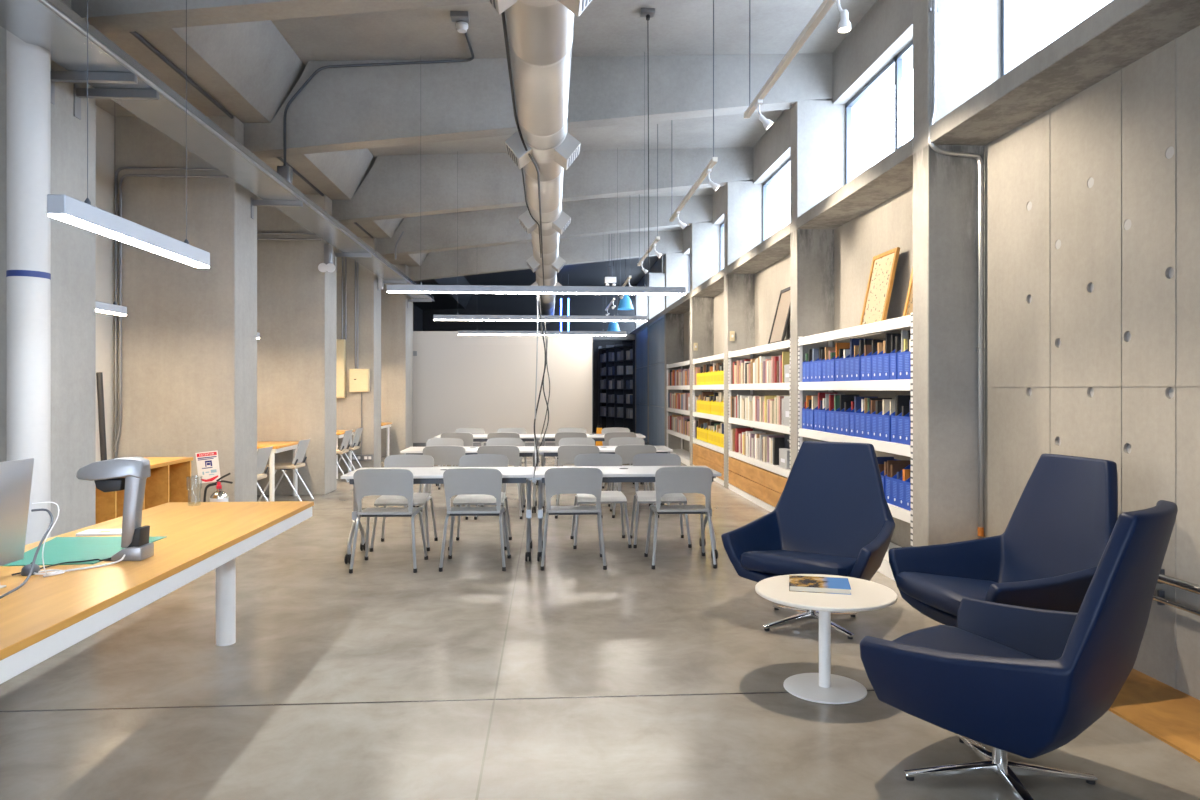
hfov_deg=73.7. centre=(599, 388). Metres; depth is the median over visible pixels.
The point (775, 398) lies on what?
book
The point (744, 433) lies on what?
book
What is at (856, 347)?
book
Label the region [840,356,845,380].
magazine file
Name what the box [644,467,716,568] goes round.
chair
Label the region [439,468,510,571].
chair
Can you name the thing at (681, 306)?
sill
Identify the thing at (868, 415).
magazine file
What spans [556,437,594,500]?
chair
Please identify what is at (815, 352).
book
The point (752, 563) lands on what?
seat cushion
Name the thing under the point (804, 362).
magazine file
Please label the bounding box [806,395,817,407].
book
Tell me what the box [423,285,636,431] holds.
wall
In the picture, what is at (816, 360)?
magazine file
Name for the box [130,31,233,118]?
conduit
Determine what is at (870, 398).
book
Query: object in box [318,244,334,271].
emergency light
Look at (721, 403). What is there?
magazine file
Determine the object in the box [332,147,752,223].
beam
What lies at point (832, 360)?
magazine file
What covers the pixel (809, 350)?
book
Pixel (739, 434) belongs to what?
book
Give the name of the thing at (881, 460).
book
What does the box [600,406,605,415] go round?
book
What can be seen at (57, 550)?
cutting mat
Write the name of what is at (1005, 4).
window mullion
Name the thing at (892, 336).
book
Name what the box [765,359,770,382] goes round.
book
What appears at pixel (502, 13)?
cable
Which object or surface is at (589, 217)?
beam
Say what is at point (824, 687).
coffee table
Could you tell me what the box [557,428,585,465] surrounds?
chair
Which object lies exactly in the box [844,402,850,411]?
book
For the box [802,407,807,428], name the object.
magazine file
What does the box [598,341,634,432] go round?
bookcase
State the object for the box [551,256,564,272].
outlet
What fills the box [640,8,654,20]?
outlet box
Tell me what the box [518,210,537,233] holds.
outlet
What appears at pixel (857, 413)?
magazine file
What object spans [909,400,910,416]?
book
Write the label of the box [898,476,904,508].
magazine file
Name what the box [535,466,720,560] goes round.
conference table
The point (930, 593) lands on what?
seat cushion
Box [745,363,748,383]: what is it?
book
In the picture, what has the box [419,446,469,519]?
chair
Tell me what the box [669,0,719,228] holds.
track
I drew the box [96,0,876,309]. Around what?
ceiling
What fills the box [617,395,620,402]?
book
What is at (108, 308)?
linear pendant
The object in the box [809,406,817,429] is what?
magazine file
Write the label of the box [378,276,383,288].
wall speaker
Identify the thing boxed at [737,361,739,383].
book
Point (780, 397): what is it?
book
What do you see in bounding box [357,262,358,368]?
conduit
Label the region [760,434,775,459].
book
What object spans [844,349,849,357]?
book
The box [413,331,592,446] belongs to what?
partition wall
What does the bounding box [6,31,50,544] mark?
downpipe
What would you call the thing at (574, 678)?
floor
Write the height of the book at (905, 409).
0.274 m
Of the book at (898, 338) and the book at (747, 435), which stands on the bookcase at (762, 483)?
the book at (747, 435)
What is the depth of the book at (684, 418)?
15.70 m
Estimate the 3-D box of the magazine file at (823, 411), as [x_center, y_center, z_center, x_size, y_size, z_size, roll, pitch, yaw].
[2.271,0.257,7.686,0.256,0.305,0.118,0,0,-4]
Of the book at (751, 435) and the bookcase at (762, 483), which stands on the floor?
the bookcase at (762, 483)
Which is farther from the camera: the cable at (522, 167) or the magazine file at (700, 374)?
the magazine file at (700, 374)
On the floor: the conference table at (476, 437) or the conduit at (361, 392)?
the conference table at (476, 437)
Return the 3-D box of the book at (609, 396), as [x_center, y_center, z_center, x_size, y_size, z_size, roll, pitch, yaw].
[0.401,0.317,26.177,0.205,0.264,0.205,0,0,-21]
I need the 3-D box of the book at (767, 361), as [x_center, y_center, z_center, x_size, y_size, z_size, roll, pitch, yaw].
[2.134,-0.206,9.659,0.241,0.269,0.051,0,0,-4]
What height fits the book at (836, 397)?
0.346 m
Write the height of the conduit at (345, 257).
1.740 m
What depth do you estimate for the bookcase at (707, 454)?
13.16 m
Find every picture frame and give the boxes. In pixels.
[768,287,789,343]
[860,247,899,324]
[903,267,912,315]
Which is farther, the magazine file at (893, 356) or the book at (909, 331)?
the magazine file at (893, 356)
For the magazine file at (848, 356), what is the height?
0.305 m
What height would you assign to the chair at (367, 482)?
0.824 m
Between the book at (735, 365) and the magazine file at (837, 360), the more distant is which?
the book at (735, 365)
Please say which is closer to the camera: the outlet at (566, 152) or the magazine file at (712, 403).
the outlet at (566, 152)
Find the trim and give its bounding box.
[984,38,1199,688]
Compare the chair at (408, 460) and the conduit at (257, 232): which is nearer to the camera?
the chair at (408, 460)
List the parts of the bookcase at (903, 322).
shelf, shelf, shelf, shelf, shelf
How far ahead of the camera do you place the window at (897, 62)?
7.28 m
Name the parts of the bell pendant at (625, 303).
lamp shade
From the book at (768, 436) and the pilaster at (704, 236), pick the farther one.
the pilaster at (704, 236)
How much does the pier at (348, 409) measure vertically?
4.120 m
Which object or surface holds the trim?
attached to the wall at (1085, 127)
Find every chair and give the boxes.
[257,446,272,501]
[258,438,313,501]
[336,429,352,481]
[338,427,362,469]
[349,469,427,572]
[369,454,437,551]
[417,438,462,506]
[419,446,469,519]
[438,432,472,489]
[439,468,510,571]
[448,454,511,550]
[451,428,484,465]
[474,445,523,519]
[481,438,525,507]
[487,432,521,486]
[497,428,526,481]
[540,467,606,570]
[554,432,586,466]
[555,445,601,518]
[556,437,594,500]
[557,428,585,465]
[570,453,631,548]
[601,427,630,464]
[602,432,638,487]
[607,437,650,506]
[610,445,658,517]
[630,453,691,547]
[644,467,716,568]
[721,441,894,638]
[860,500,1177,799]
[888,453,1117,626]
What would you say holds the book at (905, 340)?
in the magazine file at (899, 354)
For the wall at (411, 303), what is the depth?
19.53 m
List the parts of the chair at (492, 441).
backrest, leg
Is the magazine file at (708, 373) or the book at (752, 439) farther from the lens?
the magazine file at (708, 373)
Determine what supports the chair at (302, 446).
on the floor
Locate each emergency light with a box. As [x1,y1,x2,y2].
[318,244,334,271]
[605,266,615,285]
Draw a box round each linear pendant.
[47,0,209,267]
[96,301,126,315]
[387,52,685,294]
[434,148,646,320]
[458,329,626,335]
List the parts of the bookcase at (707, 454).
shelf, shelf, shelf, shelf, drawer, drawer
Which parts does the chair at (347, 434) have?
backrest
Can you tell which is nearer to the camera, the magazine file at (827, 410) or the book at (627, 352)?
the magazine file at (827, 410)
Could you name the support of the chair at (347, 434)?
on the floor
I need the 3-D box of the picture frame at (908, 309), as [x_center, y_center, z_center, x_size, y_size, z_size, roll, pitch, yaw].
[2.478,-0.873,6.100,0.162,0.671,0.440,0,0,-4]
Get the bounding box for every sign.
[195,450,220,483]
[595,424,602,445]
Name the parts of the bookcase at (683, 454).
shelf, shelf, shelf, shelf, shelf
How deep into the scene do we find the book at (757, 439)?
10.12 m
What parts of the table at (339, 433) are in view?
leg, leg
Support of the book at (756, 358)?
on the bookcase at (762, 483)
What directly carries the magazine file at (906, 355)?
on the bookcase at (903, 322)
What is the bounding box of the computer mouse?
[21,562,39,575]
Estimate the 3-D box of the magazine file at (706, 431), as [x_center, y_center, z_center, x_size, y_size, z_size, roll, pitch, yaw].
[1.904,0.737,13.432,0.256,0.305,0.245,0,0,-4]
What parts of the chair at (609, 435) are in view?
backrest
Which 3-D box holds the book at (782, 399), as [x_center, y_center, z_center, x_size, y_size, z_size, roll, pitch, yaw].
[2.192,0.259,9.128,0.236,0.300,0.079,0,0,-4]
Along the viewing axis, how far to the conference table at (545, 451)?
9.42 m
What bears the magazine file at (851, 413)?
on the bookcase at (903, 322)
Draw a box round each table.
[257,441,298,501]
[336,430,354,478]
[341,467,534,563]
[381,422,391,455]
[400,446,538,512]
[434,434,540,485]
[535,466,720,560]
[539,446,672,512]
[541,434,645,484]
[755,574,897,703]
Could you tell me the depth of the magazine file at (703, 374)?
13.65 m
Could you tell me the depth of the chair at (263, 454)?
8.92 m
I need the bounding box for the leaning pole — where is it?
[96,372,106,460]
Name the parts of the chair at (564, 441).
backrest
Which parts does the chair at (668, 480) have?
leg, leg, seat, seat frame, backrest, leg, leg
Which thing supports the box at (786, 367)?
on the bookcase at (762, 483)
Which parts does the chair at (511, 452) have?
backrest, leg, leg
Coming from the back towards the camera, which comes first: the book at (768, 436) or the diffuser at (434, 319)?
the diffuser at (434, 319)
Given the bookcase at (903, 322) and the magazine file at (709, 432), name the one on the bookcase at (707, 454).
the magazine file at (709, 432)
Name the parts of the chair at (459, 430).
backrest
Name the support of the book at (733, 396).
on the bookcase at (762, 483)
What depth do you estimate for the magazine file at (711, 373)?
12.97 m
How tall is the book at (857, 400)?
0.338 m
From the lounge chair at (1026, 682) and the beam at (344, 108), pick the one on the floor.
the lounge chair at (1026, 682)
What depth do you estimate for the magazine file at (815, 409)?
7.92 m
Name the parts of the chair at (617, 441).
backrest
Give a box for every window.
[689,254,689,291]
[720,222,723,270]
[763,158,789,240]
[845,40,912,183]
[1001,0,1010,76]
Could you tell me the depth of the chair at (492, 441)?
10.25 m
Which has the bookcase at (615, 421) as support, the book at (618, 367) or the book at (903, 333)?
the book at (618, 367)
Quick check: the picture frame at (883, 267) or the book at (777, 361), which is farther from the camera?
the book at (777, 361)
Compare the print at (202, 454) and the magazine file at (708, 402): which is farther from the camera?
the magazine file at (708, 402)
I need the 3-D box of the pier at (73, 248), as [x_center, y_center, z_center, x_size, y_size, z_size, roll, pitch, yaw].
[-3.961,-0.610,5.082,1.140,4.120,0.600,0,0,-4]
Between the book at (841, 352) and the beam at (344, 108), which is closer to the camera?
the book at (841, 352)
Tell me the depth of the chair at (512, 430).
12.92 m
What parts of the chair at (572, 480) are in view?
leg, seat, seat frame, backrest, leg, leg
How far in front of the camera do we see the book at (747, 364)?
10.65 m
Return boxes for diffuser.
[48,214,208,267]
[96,309,125,315]
[387,291,684,294]
[434,319,629,320]
[458,334,625,335]
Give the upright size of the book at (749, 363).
0.267 m
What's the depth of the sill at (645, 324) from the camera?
22.29 m
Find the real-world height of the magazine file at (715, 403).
0.305 m
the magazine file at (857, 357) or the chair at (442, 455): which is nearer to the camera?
the magazine file at (857, 357)
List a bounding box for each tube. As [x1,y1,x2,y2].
[560,297,561,330]
[567,274,568,330]
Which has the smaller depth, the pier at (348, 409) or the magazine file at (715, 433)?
the magazine file at (715, 433)
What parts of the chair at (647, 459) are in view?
leg, leg, backrest, seat, leg, leg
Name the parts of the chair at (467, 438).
backrest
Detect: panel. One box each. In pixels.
[336,339,345,397]
[636,326,647,443]
[649,315,664,445]
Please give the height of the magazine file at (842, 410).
0.305 m
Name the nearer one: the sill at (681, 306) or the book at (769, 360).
the book at (769, 360)
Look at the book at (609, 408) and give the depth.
26.07 m
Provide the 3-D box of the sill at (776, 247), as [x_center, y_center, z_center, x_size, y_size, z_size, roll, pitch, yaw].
[2.357,-1.740,10.181,0.800,0.120,3.040,0,0,-4]
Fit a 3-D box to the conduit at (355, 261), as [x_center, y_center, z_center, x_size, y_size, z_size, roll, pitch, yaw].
[-4.273,-1.475,13.976,0.024,2.250,0.024,0,0,19]
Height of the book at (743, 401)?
0.254 m
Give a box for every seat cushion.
[739,550,856,576]
[893,625,1037,658]
[896,572,995,615]
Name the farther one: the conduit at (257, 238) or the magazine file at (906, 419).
the conduit at (257, 238)
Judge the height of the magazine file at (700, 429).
0.305 m
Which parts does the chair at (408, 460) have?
leg, leg, seat, backrest, leg, leg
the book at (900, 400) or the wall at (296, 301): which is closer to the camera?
the book at (900, 400)
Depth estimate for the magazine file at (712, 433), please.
12.90 m
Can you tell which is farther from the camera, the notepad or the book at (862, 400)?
the book at (862, 400)
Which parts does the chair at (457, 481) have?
leg, leg, backrest, seat frame, seat, leg, leg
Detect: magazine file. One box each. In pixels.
[697,400,699,411]
[699,373,701,384]
[699,427,701,439]
[702,373,704,384]
[702,395,711,412]
[702,428,704,440]
[705,428,708,441]
[707,372,709,384]
[707,401,710,413]
[708,429,710,442]
[710,371,713,384]
[711,400,713,414]
[711,430,715,443]
[714,370,716,384]
[714,401,716,414]
[714,431,718,444]
[717,370,719,383]
[717,400,722,415]
[717,432,720,446]
[720,370,723,383]
[720,401,723,415]
[721,433,723,447]
[802,360,805,381]
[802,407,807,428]
[806,360,811,381]
[806,407,808,428]
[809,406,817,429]
[810,361,813,381]
[814,358,818,381]
[814,407,817,430]
[818,358,824,381]
[818,408,820,430]
[821,408,828,431]
[822,358,828,381]
[826,359,829,381]
[826,409,829,432]
[830,348,849,380]
[830,408,838,432]
[835,357,839,380]
[835,408,839,433]
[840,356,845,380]
[840,409,843,434]
[844,407,851,435]
[845,355,849,380]
[849,355,853,380]
[849,408,860,435]
[854,354,862,380]
[855,409,860,436]
[860,354,865,380]
[860,410,869,437]
[866,351,876,379]
[866,411,874,438]
[871,412,878,439]
[872,352,876,379]
[877,351,882,379]
[877,411,886,440]
[880,471,886,493]
[883,350,893,379]
[883,410,893,441]
[885,467,905,503]
[890,350,899,379]
[890,412,897,442]
[892,465,910,505]
[897,350,902,379]
[897,413,902,443]
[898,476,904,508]
[903,350,910,379]
[903,413,910,444]
[905,478,910,510]
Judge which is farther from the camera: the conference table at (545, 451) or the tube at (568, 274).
the tube at (568, 274)
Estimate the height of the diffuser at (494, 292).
0.008 m
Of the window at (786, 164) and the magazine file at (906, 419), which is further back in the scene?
the window at (786, 164)
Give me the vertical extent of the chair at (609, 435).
0.824 m
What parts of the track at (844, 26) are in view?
spot arm, spot arm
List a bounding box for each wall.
[96,106,422,461]
[114,116,256,501]
[257,194,335,494]
[410,297,412,446]
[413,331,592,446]
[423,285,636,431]
[637,0,1199,699]
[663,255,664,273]
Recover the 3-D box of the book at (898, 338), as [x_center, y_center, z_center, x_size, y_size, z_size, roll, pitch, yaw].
[2.359,-0.239,6.143,0.180,0.326,0.037,0,0,-4]
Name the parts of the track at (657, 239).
rail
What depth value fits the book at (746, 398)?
10.66 m
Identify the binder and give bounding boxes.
[784,434,789,448]
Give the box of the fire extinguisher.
[203,473,232,501]
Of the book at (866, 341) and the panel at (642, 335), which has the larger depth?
the panel at (642, 335)
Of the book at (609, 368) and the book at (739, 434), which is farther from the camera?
the book at (609, 368)
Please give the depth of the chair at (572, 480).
6.42 m
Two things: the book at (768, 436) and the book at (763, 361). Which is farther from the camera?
the book at (763, 361)
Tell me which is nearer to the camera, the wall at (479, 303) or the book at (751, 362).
the book at (751, 362)
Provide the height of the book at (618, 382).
0.267 m
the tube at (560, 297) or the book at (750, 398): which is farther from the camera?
the tube at (560, 297)
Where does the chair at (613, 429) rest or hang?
on the floor
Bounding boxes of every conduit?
[114,174,227,451]
[115,167,218,457]
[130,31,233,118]
[257,232,315,234]
[257,238,321,240]
[277,157,323,195]
[283,32,473,165]
[342,252,342,338]
[345,257,346,339]
[354,222,372,237]
[355,261,355,368]
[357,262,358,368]
[361,392,361,454]
[395,231,403,259]
[928,0,984,535]
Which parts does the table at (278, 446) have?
leg, leg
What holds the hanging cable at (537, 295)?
hanging from the linear pendant at (495, 289)
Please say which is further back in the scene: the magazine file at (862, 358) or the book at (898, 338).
the magazine file at (862, 358)
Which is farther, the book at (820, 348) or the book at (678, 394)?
the book at (678, 394)
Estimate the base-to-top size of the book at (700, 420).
0.359 m
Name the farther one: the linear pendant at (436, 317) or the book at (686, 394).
the book at (686, 394)
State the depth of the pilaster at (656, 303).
20.94 m
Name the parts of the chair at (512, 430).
backrest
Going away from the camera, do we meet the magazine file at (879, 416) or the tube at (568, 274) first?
the magazine file at (879, 416)
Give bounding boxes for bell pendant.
[607,261,619,330]
[618,259,633,309]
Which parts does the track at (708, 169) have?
rail, spot arm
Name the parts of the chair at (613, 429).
backrest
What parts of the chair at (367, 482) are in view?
leg, leg, backrest, seat frame, seat, leg, leg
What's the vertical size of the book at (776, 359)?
0.307 m
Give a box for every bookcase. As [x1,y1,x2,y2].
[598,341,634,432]
[666,360,689,465]
[693,353,723,485]
[728,340,789,511]
[798,312,912,580]
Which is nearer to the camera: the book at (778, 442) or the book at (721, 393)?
the book at (778, 442)
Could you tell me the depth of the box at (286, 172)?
7.90 m
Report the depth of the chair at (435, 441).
10.20 m
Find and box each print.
[197,452,216,456]
[198,456,216,468]
[202,469,216,474]
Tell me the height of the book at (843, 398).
0.353 m
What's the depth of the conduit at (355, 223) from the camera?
13.30 m
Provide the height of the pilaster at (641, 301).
4.491 m
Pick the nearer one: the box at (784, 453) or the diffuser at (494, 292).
the diffuser at (494, 292)
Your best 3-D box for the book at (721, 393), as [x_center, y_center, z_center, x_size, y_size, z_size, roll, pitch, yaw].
[1.959,0.228,12.386,0.195,0.352,0.077,0,0,-4]
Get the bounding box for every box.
[277,166,292,184]
[349,369,369,391]
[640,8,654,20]
[694,343,697,350]
[730,331,734,340]
[779,448,789,468]
[784,364,789,382]
[784,396,789,425]
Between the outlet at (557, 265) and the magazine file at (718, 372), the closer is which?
the magazine file at (718, 372)
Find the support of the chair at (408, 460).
on the floor
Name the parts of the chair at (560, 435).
backrest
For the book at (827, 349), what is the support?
in the magazine file at (823, 360)
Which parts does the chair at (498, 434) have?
backrest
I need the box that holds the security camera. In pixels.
[450,11,469,32]
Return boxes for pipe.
[1153,590,1199,615]
[1157,569,1199,594]
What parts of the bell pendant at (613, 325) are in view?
lamp shade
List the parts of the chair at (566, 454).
backrest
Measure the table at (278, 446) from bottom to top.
0.740 m
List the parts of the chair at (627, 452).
leg, leg, backrest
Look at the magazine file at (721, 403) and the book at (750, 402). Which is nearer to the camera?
the book at (750, 402)
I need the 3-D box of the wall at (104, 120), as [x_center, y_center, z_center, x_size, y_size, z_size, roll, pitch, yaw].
[-5.023,-0.600,11.203,0.200,4.100,31.000,0,0,-4]
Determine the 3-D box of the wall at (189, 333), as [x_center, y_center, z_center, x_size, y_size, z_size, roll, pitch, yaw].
[-4.152,-0.610,8.075,1.140,4.120,0.600,0,0,-4]
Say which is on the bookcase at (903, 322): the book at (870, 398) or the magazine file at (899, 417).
the magazine file at (899, 417)
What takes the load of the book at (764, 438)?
on the bookcase at (762, 483)
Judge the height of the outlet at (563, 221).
0.283 m
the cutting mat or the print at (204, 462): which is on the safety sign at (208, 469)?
the print at (204, 462)
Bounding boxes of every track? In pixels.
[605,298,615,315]
[620,276,632,298]
[637,124,661,273]
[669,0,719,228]
[744,0,851,129]
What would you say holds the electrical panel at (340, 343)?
attached to the pier at (348, 409)
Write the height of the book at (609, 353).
0.298 m
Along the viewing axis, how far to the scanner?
3.26 m
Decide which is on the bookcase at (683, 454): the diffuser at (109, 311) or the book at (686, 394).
the book at (686, 394)
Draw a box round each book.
[600,354,603,361]
[600,380,603,388]
[600,393,605,401]
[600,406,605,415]
[608,352,612,360]
[608,367,611,374]
[608,395,611,402]
[608,407,613,416]
[617,352,620,360]
[617,366,620,374]
[617,381,620,388]
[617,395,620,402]
[617,407,620,416]
[626,351,629,359]
[626,366,629,373]
[626,381,629,388]
[626,394,632,403]
[626,408,632,417]
[630,349,632,359]
[672,370,674,385]
[678,394,679,408]
[683,417,689,433]
[686,394,687,409]
[688,421,689,435]
[698,418,708,427]
[702,392,713,399]
[710,422,721,425]
[720,392,723,401]
[733,396,735,417]
[733,428,734,450]
[735,365,736,383]
[736,428,752,451]
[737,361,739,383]
[737,395,752,417]
[739,434,740,452]
[740,360,743,383]
[740,396,747,418]
[741,363,743,383]
[742,400,744,418]
[744,361,750,383]
[744,433,745,454]
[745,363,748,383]
[746,398,747,419]
[746,431,761,455]
[747,364,748,383]
[747,435,748,455]
[748,396,754,419]
[749,363,750,383]
[749,401,751,419]
[749,432,765,455]
[750,434,754,456]
[751,362,754,383]
[751,438,753,457]
[753,363,754,383]
[753,397,754,420]
[755,396,758,420]
[756,358,757,382]
[756,438,758,458]
[757,400,758,421]
[758,357,759,382]
[759,396,763,421]
[760,356,770,362]
[760,362,762,382]
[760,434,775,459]
[763,361,764,382]
[763,437,766,461]
[764,396,776,422]
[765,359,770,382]
[767,361,768,382]
[767,435,783,461]
[769,360,770,382]
[769,399,773,422]
[769,438,772,462]
[770,401,773,423]
[771,356,778,382]
[773,437,783,464]
[774,357,778,382]
[774,397,776,423]
[777,361,778,382]
[777,395,789,423]
[779,355,781,382]
[779,396,783,424]
[781,398,783,424]
[782,352,789,382]
[789,575,850,594]
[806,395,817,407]
[808,349,811,361]
[812,349,818,361]
[812,396,817,408]
[818,393,836,408]
[819,347,824,359]
[821,350,824,360]
[825,347,835,359]
[825,394,844,409]
[829,395,833,410]
[830,352,835,358]
[834,395,839,410]
[836,343,849,357]
[839,350,843,358]
[840,395,858,410]
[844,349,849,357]
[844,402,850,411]
[850,339,863,356]
[854,345,858,356]
[854,397,877,412]
[859,340,863,355]
[861,399,863,411]
[864,339,885,344]
[864,345,871,355]
[864,398,866,412]
[867,398,869,411]
[870,398,891,413]
[871,400,881,413]
[872,340,885,353]
[875,401,881,413]
[877,343,882,353]
[877,457,893,463]
[878,464,883,472]
[882,399,894,414]
[883,341,885,353]
[884,462,886,475]
[886,334,900,353]
[887,460,910,476]
[890,402,894,414]
[890,464,910,477]
[891,335,900,351]
[895,336,900,352]
[895,395,910,415]
[897,472,902,478]
[901,331,906,351]
[902,406,908,415]
[903,469,909,480]
[904,339,906,350]
[907,330,910,351]
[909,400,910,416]
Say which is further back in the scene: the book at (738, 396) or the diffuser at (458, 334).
the diffuser at (458, 334)
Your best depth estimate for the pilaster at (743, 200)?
11.69 m
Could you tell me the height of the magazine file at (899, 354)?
0.305 m
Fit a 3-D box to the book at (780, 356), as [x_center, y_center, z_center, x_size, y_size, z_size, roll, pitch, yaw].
[2.170,-0.229,9.234,0.203,0.316,0.081,0,0,-4]
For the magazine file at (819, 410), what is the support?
on the bookcase at (903, 322)
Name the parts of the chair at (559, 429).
backrest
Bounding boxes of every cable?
[501,11,543,285]
[521,167,540,257]
[534,295,537,466]
[534,295,545,468]
[540,321,548,445]
[541,335,549,433]
[647,21,648,286]
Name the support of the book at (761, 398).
on the bookcase at (762, 483)
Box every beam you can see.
[0,0,434,307]
[71,0,488,33]
[243,53,832,158]
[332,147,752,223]
[376,195,712,256]
[408,230,682,280]
[593,334,634,339]
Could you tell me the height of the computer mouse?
0.037 m
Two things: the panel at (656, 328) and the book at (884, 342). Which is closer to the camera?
the book at (884, 342)
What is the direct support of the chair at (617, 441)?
on the floor
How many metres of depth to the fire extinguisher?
7.38 m
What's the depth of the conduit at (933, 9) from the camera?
5.49 m
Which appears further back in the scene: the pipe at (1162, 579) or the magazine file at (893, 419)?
the magazine file at (893, 419)
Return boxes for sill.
[636,321,647,332]
[649,309,664,323]
[666,292,689,313]
[692,269,723,296]
[728,223,789,273]
[797,138,912,228]
[928,0,1199,145]
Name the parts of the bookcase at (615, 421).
shelf, shelf, shelf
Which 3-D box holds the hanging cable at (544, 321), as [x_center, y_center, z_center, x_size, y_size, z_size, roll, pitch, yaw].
[-0.724,-0.104,10.673,0.115,1.718,1.377,0,0,-1]
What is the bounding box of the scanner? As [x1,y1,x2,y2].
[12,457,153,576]
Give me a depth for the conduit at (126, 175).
7.71 m
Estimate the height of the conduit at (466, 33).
1.229 m
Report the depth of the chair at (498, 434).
11.55 m
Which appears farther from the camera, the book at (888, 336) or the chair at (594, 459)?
the chair at (594, 459)
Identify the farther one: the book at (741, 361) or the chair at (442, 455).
the book at (741, 361)
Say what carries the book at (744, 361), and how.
on the bookcase at (762, 483)
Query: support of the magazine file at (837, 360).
on the bookcase at (903, 322)
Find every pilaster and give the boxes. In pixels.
[635,295,647,433]
[648,273,664,443]
[665,253,688,448]
[690,222,723,465]
[724,181,780,487]
[790,100,870,470]
[913,0,1039,546]
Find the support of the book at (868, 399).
in the magazine file at (862, 414)
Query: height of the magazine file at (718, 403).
0.305 m
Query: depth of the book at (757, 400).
10.06 m
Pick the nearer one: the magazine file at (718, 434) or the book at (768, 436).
the book at (768, 436)
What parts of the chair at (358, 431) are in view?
backrest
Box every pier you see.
[0,0,95,536]
[336,237,380,471]
[381,264,409,456]
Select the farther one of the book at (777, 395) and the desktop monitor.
the book at (777, 395)
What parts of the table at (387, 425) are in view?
leg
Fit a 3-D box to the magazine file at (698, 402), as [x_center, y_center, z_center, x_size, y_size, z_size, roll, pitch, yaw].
[1.859,0.257,14.172,0.256,0.305,0.245,0,0,-4]
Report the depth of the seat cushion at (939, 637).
3.19 m
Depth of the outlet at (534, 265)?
13.78 m
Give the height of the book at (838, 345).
0.355 m
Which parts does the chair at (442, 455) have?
leg, backrest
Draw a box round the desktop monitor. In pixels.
[0,458,58,598]
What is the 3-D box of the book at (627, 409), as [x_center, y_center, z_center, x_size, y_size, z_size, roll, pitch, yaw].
[0.930,0.752,24.774,0.205,0.294,0.146,0,0,-21]
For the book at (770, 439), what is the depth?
9.60 m
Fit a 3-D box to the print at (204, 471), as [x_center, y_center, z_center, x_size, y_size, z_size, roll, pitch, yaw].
[-3.804,0.811,7.793,0.136,0.058,0.001,0,0,-4]
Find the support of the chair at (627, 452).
on the floor
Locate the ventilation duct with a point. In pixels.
(540, 32)
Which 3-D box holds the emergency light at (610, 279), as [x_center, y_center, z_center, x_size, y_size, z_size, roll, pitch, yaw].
[0.223,-2.827,16.937,0.240,1.278,0.124,0,0,-4]
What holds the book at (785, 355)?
on the bookcase at (762, 483)
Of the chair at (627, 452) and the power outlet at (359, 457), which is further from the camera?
the power outlet at (359, 457)
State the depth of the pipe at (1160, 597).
3.80 m
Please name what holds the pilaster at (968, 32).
on the floor
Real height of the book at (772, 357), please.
0.316 m
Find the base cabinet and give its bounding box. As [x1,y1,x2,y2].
[96,457,192,523]
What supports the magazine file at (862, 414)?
on the bookcase at (903, 322)
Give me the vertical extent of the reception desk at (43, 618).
0.750 m
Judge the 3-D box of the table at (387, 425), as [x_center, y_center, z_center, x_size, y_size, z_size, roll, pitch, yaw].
[-4.796,1.080,16.448,0.840,0.740,1.000,0,0,-4]
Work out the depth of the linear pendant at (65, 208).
3.47 m
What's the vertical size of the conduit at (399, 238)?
0.508 m
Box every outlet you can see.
[352,455,372,460]
[488,0,518,14]
[505,132,532,168]
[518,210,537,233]
[526,256,539,272]
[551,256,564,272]
[552,211,570,233]
[553,132,580,169]
[558,0,591,16]
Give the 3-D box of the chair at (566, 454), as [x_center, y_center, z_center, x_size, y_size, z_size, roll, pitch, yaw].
[-0.246,1.038,9.197,0.536,0.824,0.541,0,0,-2]
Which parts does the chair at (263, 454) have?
leg, backrest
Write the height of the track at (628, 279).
1.709 m
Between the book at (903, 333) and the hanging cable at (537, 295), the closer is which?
the book at (903, 333)
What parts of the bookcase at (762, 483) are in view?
drawer, drawer, shelf, shelf, shelf, shelf, drawer, drawer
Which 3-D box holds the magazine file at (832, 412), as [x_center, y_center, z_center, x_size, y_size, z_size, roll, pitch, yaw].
[2.289,0.257,7.448,0.256,0.305,0.118,0,0,-4]
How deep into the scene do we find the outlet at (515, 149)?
7.15 m
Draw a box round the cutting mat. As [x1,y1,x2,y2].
[2,536,166,565]
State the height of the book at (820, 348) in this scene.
0.336 m
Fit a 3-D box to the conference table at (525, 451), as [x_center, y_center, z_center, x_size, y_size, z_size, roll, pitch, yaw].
[-1.529,1.079,9.572,1.574,0.740,0.690,0,0,-4]
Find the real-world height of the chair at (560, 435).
0.824 m
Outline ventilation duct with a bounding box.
[488,0,591,322]
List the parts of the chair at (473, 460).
leg, seat, backrest, leg, leg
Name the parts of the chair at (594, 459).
leg, leg, backrest, seat, leg, leg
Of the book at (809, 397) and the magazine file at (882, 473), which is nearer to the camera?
the magazine file at (882, 473)
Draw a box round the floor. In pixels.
[0,432,1199,799]
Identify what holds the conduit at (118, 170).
attached to the wall at (189, 333)
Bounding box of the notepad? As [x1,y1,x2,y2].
[76,529,121,535]
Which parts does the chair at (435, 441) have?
backrest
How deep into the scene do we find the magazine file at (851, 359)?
6.97 m
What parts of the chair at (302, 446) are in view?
leg, leg, leg, backrest, leg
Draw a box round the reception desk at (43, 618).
[0,501,313,683]

